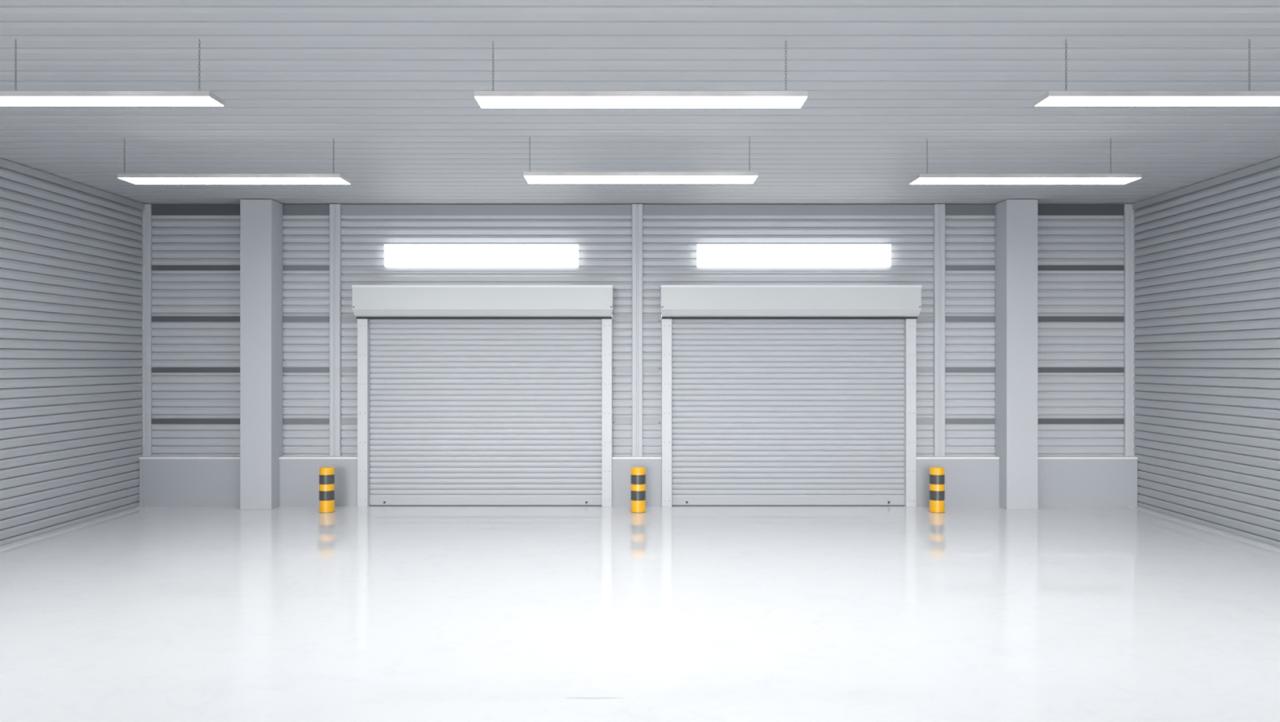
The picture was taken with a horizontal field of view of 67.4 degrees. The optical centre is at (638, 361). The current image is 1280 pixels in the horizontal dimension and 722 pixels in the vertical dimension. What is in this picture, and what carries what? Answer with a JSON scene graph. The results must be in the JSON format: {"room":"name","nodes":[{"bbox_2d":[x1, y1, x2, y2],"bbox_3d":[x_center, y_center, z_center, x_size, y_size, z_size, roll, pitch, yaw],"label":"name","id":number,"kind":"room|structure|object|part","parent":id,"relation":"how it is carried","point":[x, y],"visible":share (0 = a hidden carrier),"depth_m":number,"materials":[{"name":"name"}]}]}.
{"room":"warehouse interior","nodes":[
{"label":"warehouse interior","id":0,"kind":"room"},
{"bbox_2d":[0,165,142,546],"bbox_3d":[-9.420,-0.126,8.567,0.120,5.701,19.534,0,0,0],"label":"wall","id":1,"kind":"structure","parent":0,"point":[71,277],"depth_m":15.70,"materials":[{"name":"metal"}]},
{"bbox_2d":[0,157,144,209],"bbox_3d":[-9.350,-2.918,8.517,0.016,0.115,19.434,0,0,0],"label":"trim","id":2,"kind":"structure","parent":1,"relation":"attached to","point":[3,162],"depth_m":15.71,"materials":[{"name":"grey paint"}]},
{"bbox_2d":[0,506,147,550],"bbox_3d":[-9.273,2.722,8.400,0.166,0.006,19.200,0,0,0],"label":"baseboard","id":3,"kind":"structure","parent":1,"relation":"attached to","point":[62,530],"depth_m":15.59,"materials":[{"name":"concrete"}]},
{"bbox_2d":[138,455,357,506],"bbox_3d":[-7.309,2.260,18.121,4.102,0.930,0.266,0,0,0],"label":"wall","id":4,"kind":"structure","parent":0,"point":[163,480],"depth_m":18.00,"materials":[{"name":"paint"}]},
{"bbox_2d":[612,455,661,506],"bbox_3d":[-0.028,2.260,18.121,0.927,0.930,0.266,0,0,0],"label":"wall","id":5,"kind":"structure","parent":0,"point":[621,464],"depth_m":18.00,"materials":[{"name":"paint"}]},
{"bbox_2d":[151,215,1124,455],"bbox_3d":[0.000,-0.591,18.274,18.760,4.771,0.120,0,0,0],"label":"wall","id":6,"kind":"structure","parent":0,"point":[603,241],"depth_m":18.22,"materials":[{"name":"metal"}]},
{"bbox_2d":[140,204,151,456],"bbox_3d":[-9.331,-0.591,18.183,0.204,4.771,0.069,0,0,0],"label":"wall post","id":7,"kind":"object","parent":6,"relation":"attached to","point":[147,212],"visible":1,"depth_m":18.15,"materials":[{"name":"grey metal"}]},
{"bbox_2d":[151,204,239,215],"bbox_3d":[-8.273,-2.869,18.206,1.907,0.203,0.015,0,0,0],"label":"rail","id":8,"kind":"object","parent":6,"relation":"attached to","point":[157,209],"visible":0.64,"depth_m":18.20,"materials":[{"name":"grey metal"}]},
{"bbox_2d":[151,315,239,321],"bbox_3d":[-8.273,-0.802,18.206,1.907,0.102,0.015,0,0,0],"label":"rail","id":9,"kind":"object","parent":6,"relation":"attached to","point":[154,318],"visible":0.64,"depth_m":18.20,"materials":[{"name":"grey metal"}]},
{"bbox_2d":[151,417,239,423],"bbox_3d":[-8.273,1.136,18.206,1.907,0.102,0.015,0,0,0],"label":"rail","id":10,"kind":"object","parent":6,"relation":"attached to","point":[154,420],"visible":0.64,"depth_m":18.20,"materials":[{"name":"grey metal"}]},
{"bbox_2d":[151,265,239,270],"bbox_3d":[-8.273,-1.771,18.206,1.907,0.101,0.015,0,0,0],"label":"rail","id":11,"kind":"object","parent":6,"relation":"attached to","point":[153,267],"visible":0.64,"depth_m":18.20,"materials":[{"name":"grey metal"}]},
{"bbox_2d":[151,367,239,372],"bbox_3d":[-8.273,0.164,18.206,1.907,0.101,0.015,0,0,0],"label":"rail","id":12,"kind":"object","parent":6,"relation":"attached to","point":[153,369],"visible":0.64,"depth_m":18.20,"materials":[{"name":"grey metal"}]},
{"bbox_2d":[282,204,329,215],"bbox_3d":[-6.293,-2.869,18.206,0.894,0.203,0.015,0,0,0],"label":"rail","id":13,"kind":"object","parent":6,"relation":"attached to","point":[287,209],"visible":1,"depth_m":18.20,"materials":[{"name":"grey metal"}]},
{"bbox_2d":[282,315,329,321],"bbox_3d":[-6.293,-0.802,18.206,0.894,0.102,0.015,0,0,0],"label":"rail","id":14,"kind":"object","parent":6,"relation":"attached to","point":[285,318],"visible":1,"depth_m":18.20,"materials":[{"name":"grey metal"}]},
{"bbox_2d":[282,417,329,423],"bbox_3d":[-6.293,1.136,18.206,0.894,0.102,0.015,0,0,0],"label":"rail","id":15,"kind":"object","parent":6,"relation":"attached to","point":[285,420],"visible":1,"depth_m":18.20,"materials":[{"name":"grey metal"}]},
{"bbox_2d":[282,265,329,270],"bbox_3d":[-6.293,-1.771,18.206,0.894,0.101,0.015,0,0,0],"label":"rail","id":16,"kind":"object","parent":6,"relation":"attached to","point":[284,267],"visible":1,"depth_m":18.20,"materials":[{"name":"grey metal"}]},
{"bbox_2d":[282,367,329,372],"bbox_3d":[-6.293,0.164,18.206,0.894,0.101,0.015,0,0,0],"label":"rail","id":17,"kind":"object","parent":6,"relation":"attached to","point":[284,369],"visible":1,"depth_m":18.20,"materials":[{"name":"grey metal"}]},
{"bbox_2d":[329,204,341,456],"bbox_3d":[-5.741,-0.591,18.183,0.204,4.771,0.069,0,0,0],"label":"wall post","id":18,"kind":"object","parent":6,"relation":"attached to","point":[335,209],"visible":1,"depth_m":18.15,"materials":[{"name":"grey metal"}]},
{"bbox_2d":[341,417,357,423],"bbox_3d":[-5.472,1.136,18.206,0.331,0.102,0.015,0,0,0],"label":"rail","id":19,"kind":"object","parent":6,"relation":"attached to","point":[344,420],"visible":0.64,"depth_m":18.20,"materials":[{"name":"grey metal"}]},
{"bbox_2d":[341,367,357,372],"bbox_3d":[-5.472,0.164,18.206,0.331,0.101,0.015,0,0,0],"label":"rail","id":20,"kind":"object","parent":6,"relation":"attached to","point":[343,369],"visible":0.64,"depth_m":18.20,"materials":[{"name":"grey metal"}]},
{"bbox_2d":[351,284,613,506],"bbox_3d":[-2.875,0.660,17.987,4.806,4.130,0.594,0,0,0],"label":"door","id":21,"kind":"structure","parent":6,"relation":"in","point":[468,395],"depth_m":18.09,"materials":[{"name":"metal"}]},
{"bbox_3d":[-5.161,0.953,18.119,0.190,3.545,0.329,0,0,0],"label":"guide rail","id":22,"kind":"part","parent":21,"relation":"part of","materials":[{"name":"grey metal"}]},
{"bbox_3d":[-2.875,2.611,18.100,4.435,0.203,0.040,0,0,0],"label":"rail","id":23,"kind":"part","parent":21,"relation":"part of","materials":[{"name":"metal"}]},
{"bbox_2d":[369,319,601,493],"bbox_3d":[-2.875,0.788,18.119,4.435,3.445,0.062,0,0,0],"label":"shutter","id":24,"kind":"object","parent":21,"relation":"hanging from","point":[457,406],"depth_m":18.09,"materials":[{"name":"metal"}]},
{"bbox_3d":[-0.589,0.953,18.119,0.190,3.545,0.329,0,0,0],"label":"guide rail","id":25,"kind":"part","parent":21,"relation":"part of","materials":[{"name":"grey metal"}]},
{"bbox_2d":[341,244,631,270],"bbox_3d":[-2.880,-1.974,18.199,5.514,0.507,0.190,0,0,0],"label":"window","id":26,"kind":"structure","parent":6,"relation":"in","point":[396,255],"depth_m":18.11,"materials":[{"name":"white glass"}]},
{"bbox_3d":[-2.880,-1.748,18.206,5.514,0.056,0.015,0,0,0],"label":"cladding rail","id":27,"kind":"part","parent":26,"relation":"part of","materials":[{"name":"grey metal"}]},
{"bbox_2d":[341,204,631,215],"bbox_3d":[-2.880,-2.869,18.206,5.514,0.203,0.015,0,0,0],"label":"beam","id":28,"kind":"structure","parent":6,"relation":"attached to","point":[346,209],"depth_m":18.20,"materials":[{"name":"grey metal"}]},
{"bbox_2d":[631,204,642,456],"bbox_3d":[-0.019,-0.591,18.183,0.205,4.771,0.069,0,0,0],"label":"wall post","id":29,"kind":"object","parent":6,"relation":"attached to","point":[637,209],"visible":1,"depth_m":18.15,"materials":[{"name":"grey metal"}]},
{"bbox_2d":[642,244,933,270],"bbox_3d":[2.842,-1.974,18.199,5.514,0.507,0.190,0,0,0],"label":"window","id":30,"kind":"structure","parent":6,"relation":"in","point":[708,255],"depth_m":18.11,"materials":[{"name":"white glass"}]},
{"bbox_3d":[2.842,-1.748,18.206,5.514,0.056,0.015,0,0,0],"label":"cladding rail","id":31,"kind":"part","parent":30,"relation":"part of","materials":[{"name":"grey metal"}]},
{"bbox_2d":[642,204,933,215],"bbox_3d":[2.842,-2.869,18.206,5.514,0.203,0.015,0,0,0],"label":"beam","id":32,"kind":"structure","parent":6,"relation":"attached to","point":[647,209],"depth_m":18.20,"materials":[{"name":"grey metal"}]},
{"bbox_2d":[660,284,921,506],"bbox_3d":[2.819,0.660,17.987,4.806,4.130,0.594,0,0,0],"label":"door","id":33,"kind":"structure","parent":6,"relation":"in","point":[772,395],"depth_m":18.09,"materials":[{"name":"metal"}]},
{"bbox_3d":[0.532,0.953,18.119,0.190,3.545,0.329,0,0,0],"label":"guide rail","id":34,"kind":"part","parent":33,"relation":"part of","materials":[{"name":"grey metal"}]},
{"bbox_3d":[2.819,2.611,18.100,4.435,0.203,0.040,0,0,0],"label":"rail","id":35,"kind":"part","parent":33,"relation":"part of","materials":[{"name":"metal"}]},
{"bbox_3d":[5.105,0.953,18.119,0.190,3.545,0.329,0,0,0],"label":"guide rail","id":36,"kind":"part","parent":33,"relation":"part of","materials":[{"name":"grey metal"}]},
{"bbox_2d":[915,417,933,423],"bbox_3d":[5.425,1.136,18.206,0.349,0.102,0.015,0,0,0],"label":"rail","id":37,"kind":"object","parent":6,"relation":"attached to","point":[918,420],"visible":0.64,"depth_m":18.20,"materials":[{"name":"grey metal"}]},
{"bbox_2d":[915,315,933,321],"bbox_3d":[5.425,-0.802,18.206,0.349,0.102,0.015,0,0,0],"label":"rail","id":38,"kind":"object","parent":6,"relation":"attached to","point":[920,318],"visible":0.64,"depth_m":18.20,"materials":[{"name":"grey metal"}]},
{"bbox_2d":[915,367,933,372],"bbox_3d":[5.425,0.164,18.206,0.349,0.101,0.015,0,0,0],"label":"rail","id":39,"kind":"object","parent":6,"relation":"attached to","point":[917,369],"visible":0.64,"depth_m":18.20,"materials":[{"name":"grey metal"}]},
{"bbox_2d":[933,204,945,456],"bbox_3d":[5.703,-0.591,18.183,0.204,4.771,0.069,0,0,0],"label":"wall post","id":40,"kind":"object","parent":6,"relation":"attached to","point":[939,209],"visible":1,"depth_m":18.15,"materials":[{"name":"grey metal"}]},
{"bbox_2d":[945,204,995,215],"bbox_3d":[6.286,-2.869,18.206,0.956,0.203,0.015,0,0,0],"label":"rail","id":41,"kind":"object","parent":6,"relation":"attached to","point":[950,209],"visible":1,"depth_m":18.20,"materials":[{"name":"grey metal"}]},
{"bbox_2d":[945,315,995,321],"bbox_3d":[6.286,-0.802,18.206,0.956,0.102,0.015,0,0,0],"label":"rail","id":42,"kind":"object","parent":6,"relation":"attached to","point":[948,318],"visible":1,"depth_m":18.20,"materials":[{"name":"grey metal"}]},
{"bbox_2d":[945,417,995,423],"bbox_3d":[6.286,1.136,18.206,0.956,0.102,0.015,0,0,0],"label":"rail","id":43,"kind":"object","parent":6,"relation":"attached to","point":[948,420],"visible":1,"depth_m":18.20,"materials":[{"name":"grey metal"}]},
{"bbox_2d":[945,265,995,270],"bbox_3d":[6.286,-1.771,18.206,0.956,0.101,0.015,0,0,0],"label":"rail","id":44,"kind":"object","parent":6,"relation":"attached to","point":[947,267],"visible":1,"depth_m":18.20,"materials":[{"name":"grey metal"}]},
{"bbox_2d":[945,367,995,372],"bbox_3d":[6.286,0.164,18.206,0.956,0.101,0.015,0,0,0],"label":"rail","id":45,"kind":"object","parent":6,"relation":"attached to","point":[947,369],"visible":1,"depth_m":18.20,"materials":[{"name":"grey metal"}]},
{"bbox_2d":[1037,204,1124,215],"bbox_3d":[8.276,-2.869,18.206,1.864,0.203,0.015,0,0,0],"label":"rail","id":46,"kind":"object","parent":6,"relation":"attached to","point":[1042,209],"visible":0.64,"depth_m":18.20,"materials":[{"name":"grey metal"}]},
{"bbox_2d":[1037,315,1124,321],"bbox_3d":[8.276,-0.802,18.206,1.864,0.102,0.015,0,0,0],"label":"rail","id":47,"kind":"object","parent":6,"relation":"attached to","point":[1040,318],"visible":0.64,"depth_m":18.20,"materials":[{"name":"grey metal"}]},
{"bbox_2d":[1037,417,1124,423],"bbox_3d":[8.276,1.136,18.206,1.864,0.102,0.015,0,0,0],"label":"rail","id":48,"kind":"object","parent":6,"relation":"attached to","point":[1040,420],"visible":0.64,"depth_m":18.20,"materials":[{"name":"grey metal"}]},
{"bbox_2d":[1037,265,1124,270],"bbox_3d":[8.276,-1.771,18.206,1.864,0.101,0.015,0,0,0],"label":"rail","id":49,"kind":"object","parent":6,"relation":"attached to","point":[1039,267],"visible":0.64,"depth_m":18.20,"materials":[{"name":"grey metal"}]},
{"bbox_2d":[1037,367,1124,372],"bbox_3d":[8.276,0.164,18.206,1.864,0.101,0.015,0,0,0],"label":"rail","id":50,"kind":"object","parent":6,"relation":"attached to","point":[1039,369],"visible":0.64,"depth_m":18.20,"materials":[{"name":"grey metal"}]},
{"bbox_2d":[1123,204,1135,456],"bbox_3d":[9.312,-0.591,18.183,0.204,4.771,0.069,0,0,0],"label":"wall post","id":51,"kind":"object","parent":6,"relation":"attached to","point":[1128,217],"visible":1,"depth_m":18.15,"materials":[{"name":"grey metal"}]},
{"bbox_2d":[0,505,1279,721],"bbox_3d":[0.000,2.800,8.567,18.960,0.151,19.534,0,0,0],"label":"floor","id":52,"kind":"structure","parent":0,"point":[149,613],"depth_m":10.01,"materials":[{"name":"grey concrete"}]},
{"bbox_2d":[240,199,282,509],"bbox_3d":[-7.029,-0.126,17.924,0.576,5.701,0.578,0,0,0],"label":"square column","id":53,"kind":"structure","parent":52,"relation":"on","point":[260,220],"depth_m":17.63,"materials":[{"name":"paint"}]},
{"bbox_2d":[319,466,334,512],"bbox_3d":[-5.639,2.320,17.380,0.273,0.810,0.273,0,0,0],"label":"bollard","id":54,"kind":"object","parent":52,"relation":"on","point":[326,473],"visible":1,"depth_m":17.27,"materials":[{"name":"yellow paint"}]},
{"bbox_2d":[631,466,645,512],"bbox_3d":[-0.002,2.320,17.380,0.273,0.810,0.273,0,0,0],"label":"bollard","id":55,"kind":"object","parent":52,"relation":"on","point":[637,473],"visible":1,"depth_m":17.26,"materials":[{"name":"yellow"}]},
{"bbox_2d":[928,466,944,512],"bbox_3d":[5.407,2.320,17.380,0.273,0.810,0.273,0,0,0],"label":"bollard","id":56,"kind":"object","parent":52,"relation":"on","point":[936,473],"visible":1,"depth_m":17.27,"materials":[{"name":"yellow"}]},
{"bbox_2d":[995,199,1037,509],"bbox_3d":[7.054,-0.126,17.924,0.576,5.701,0.578,0,0,0],"label":"square column","id":57,"kind":"structure","parent":52,"relation":"on","point":[1015,220],"depth_m":17.63,"materials":[{"name":"paint"}]},
{"bbox_2d":[0,0,1279,204],"bbox_3d":[0.000,-3.055,8.567,18.960,0.142,19.534,0,0,0],"label":"ceiling","id":58,"kind":"structure","parent":0,"point":[393,83],"depth_m":10.63,"materials":[{"name":"paint"}]},
{"bbox_2d":[0,39,224,106],"bbox_3d":[-5.773,-2.698,8.902,3.734,0.580,0.323,0,0,0],"label":"hanging lamp","id":59,"kind":"object","parent":58,"relation":"hanging from","point":[7,98],"visible":1,"depth_m":8.80,"materials":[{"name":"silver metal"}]},
{"bbox_3d":[-5.773,-2.719,8.902,0.014,0.538,0.014,0,0,45],"label":"chain","id":60,"kind":"part","parent":59,"relation":"part of","materials":[{"name":"silver metal"}]},
{"bbox_2d":[0,96,223,106],"bbox_3d":[-5.773,-2.415,8.902,3.720,0.014,0.309,0,0,0],"label":"diffuser","id":61,"kind":"object","parent":59,"relation":"attached to","point":[4,100],"depth_m":8.91,"materials":[{"name":"white plastic"}]},
{"bbox_3d":[-4.070,-2.719,8.902,0.014,0.538,0.014,0,0,45],"label":"chain","id":62,"kind":"part","parent":59,"relation":"part of","materials":[{"name":"silver metal"}]},
{"bbox_2d":[117,137,351,184],"bbox_3d":[-5.395,-2.698,12.833,2.968,0.580,0.466,0,0,0],"label":"hanging lamp","id":63,"kind":"object","parent":58,"relation":"hanging from","point":[138,179],"visible":1,"depth_m":12.70,"materials":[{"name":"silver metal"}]},
{"bbox_2d":[120,177,350,184],"bbox_3d":[-5.375,-2.415,12.833,2.913,0.014,0.452,0,0,0],"label":"diffuser","id":64,"kind":"object","parent":63,"relation":"attached to","point":[135,180],"depth_m":12.82,"materials":[{"name":"white plastic"}]},
{"bbox_3d":[-4.074,-2.719,12.833,0.014,0.538,0.014,0,0,45],"label":"chain","id":65,"kind":"part","parent":63,"relation":"part of","materials":[{"name":"silver metal"}]},
{"bbox_2d":[523,137,758,183],"bbox_3d":[0.033,-2.698,12.742,3.048,0.580,0.545,0,0,0],"label":"hanging lamp","id":66,"kind":"object","parent":58,"relation":"hanging from","point":[531,177],"visible":1,"depth_m":12.65,"materials":[{"name":"silver metal"}]},
{"bbox_3d":[-1.440,-2.719,12.742,0.014,0.538,0.014,0,0,45],"label":"chain","id":67,"kind":"part","parent":66,"relation":"part of","materials":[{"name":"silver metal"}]},
{"bbox_2d":[524,175,757,183],"bbox_3d":[0.033,-2.415,12.742,3.034,0.014,0.531,0,0,0],"label":"diffuser","id":68,"kind":"object","parent":66,"relation":"attached to","point":[530,179],"depth_m":12.70,"materials":[{"name":"white plastic"}]},
{"bbox_3d":[1.476,-2.719,12.742,0.014,0.538,0.014,0,0,45],"label":"chain","id":69,"kind":"part","parent":66,"relation":"part of","materials":[{"name":"silver metal"}]},
{"bbox_2d":[474,40,808,107],"bbox_3d":[0.024,-2.698,8.935,3.041,0.580,0.391,0,0,0],"label":"hanging lamp","id":70,"kind":"object","parent":58,"relation":"hanging from","point":[485,99],"visible":1,"depth_m":8.82,"materials":[{"name":"silver metal"}]},
{"bbox_3d":[-1.351,-2.719,8.935,0.014,0.538,0.014,0,0,45],"label":"chain","id":71,"kind":"part","parent":70,"relation":"part of","materials":[{"name":"silver metal"}]},
{"bbox_2d":[475,96,807,107],"bbox_3d":[0.024,-2.415,8.935,3.027,0.014,0.377,0,0,0],"label":"diffuser","id":72,"kind":"object","parent":70,"relation":"attached to","point":[483,101],"depth_m":8.91,"materials":[{"name":"white plastic"}]},
{"bbox_3d":[1.374,-2.719,8.935,0.014,0.538,0.014,0,0,45],"label":"chain","id":73,"kind":"part","parent":70,"relation":"part of","materials":[{"name":"silver metal"}]},
{"bbox_2d":[909,137,1142,184],"bbox_3d":[5.149,-2.698,12.833,2.922,0.580,0.466,0,0,0],"label":"hanging lamp","id":74,"kind":"object","parent":58,"relation":"hanging from","point":[920,179],"visible":1,"depth_m":12.70,"materials":[{"name":"silver metal"}]},
{"bbox_3d":[3.862,-2.719,12.833,0.014,0.538,0.014,0,0,-45],"label":"chain","id":75,"kind":"part","parent":74,"relation":"part of","materials":[{"name":"silver metal"}]},
{"bbox_2d":[910,177,1139,184],"bbox_3d":[5.149,-2.415,12.833,2.908,0.014,0.452,0,0,0],"label":"diffuser","id":76,"kind":"object","parent":74,"relation":"attached to","point":[913,180],"depth_m":12.82,"materials":[{"name":"white plastic"}]},
{"bbox_3d":[6.315,-2.719,12.833,0.014,0.538,0.014,0,0,45],"label":"chain","id":77,"kind":"part","parent":74,"relation":"part of","materials":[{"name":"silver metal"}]},
{"bbox_2d":[1034,39,1279,106],"bbox_3d":[5.666,-2.698,8.902,3.858,0.580,0.323,0,0,0],"label":"hanging lamp","id":78,"kind":"object","parent":58,"relation":"hanging from","point":[1051,98],"visible":1,"depth_m":8.80,"materials":[{"name":"silver metal"}]},
{"bbox_3d":[3.967,-2.719,8.902,0.014,0.538,0.014,0,0,45],"label":"chain","id":79,"kind":"part","parent":78,"relation":"part of","materials":[{"name":"silver metal"}]},
{"bbox_2d":[1035,96,1279,106],"bbox_3d":[5.666,-2.415,8.902,3.844,0.014,0.309,0,0,0],"label":"diffuser","id":80,"kind":"object","parent":78,"relation":"attached to","point":[1042,100],"depth_m":8.91,"materials":[{"name":"white plastic"}]},
{"bbox_3d":[5.666,-2.719,8.902,0.014,0.538,0.014,0,0,45],"label":"chain","id":81,"kind":"part","parent":78,"relation":"part of","materials":[{"name":"silver metal"}]},
{"bbox_2d":[915,455,1137,506],"bbox_3d":[7.281,2.260,18.121,4.158,0.930,0.266,0,0,0],"label":"wall","id":82,"kind":"structure","parent":0,"point":[1062,480],"depth_m":18.00,"materials":[{"name":"paint"}]},
{"bbox_2d":[1133,164,1279,547],"bbox_3d":[9.420,-0.126,8.567,0.120,5.701,19.534,0,0,0],"label":"wall","id":83,"kind":"structure","parent":0,"point":[1206,268],"depth_m":15.70,"materials":[{"name":"metal"}]},
{"bbox_2d":[1128,506,1279,551],"bbox_3d":[9.273,2.722,8.400,0.166,0.006,19.200,0,0,0],"label":"baseboard","id":84,"kind":"structure","parent":83,"relation":"attached to","point":[1214,530],"depth_m":15.52,"materials":[{"name":"concrete"}]},
{"bbox_2d":[1132,156,1279,209],"bbox_3d":[9.350,-2.918,8.517,0.016,0.115,19.434,0,0,0],"label":"trim","id":85,"kind":"structure","parent":83,"relation":"attached to","point":[1275,162],"depth_m":15.66,"materials":[{"name":"grey paint"}]}
]}

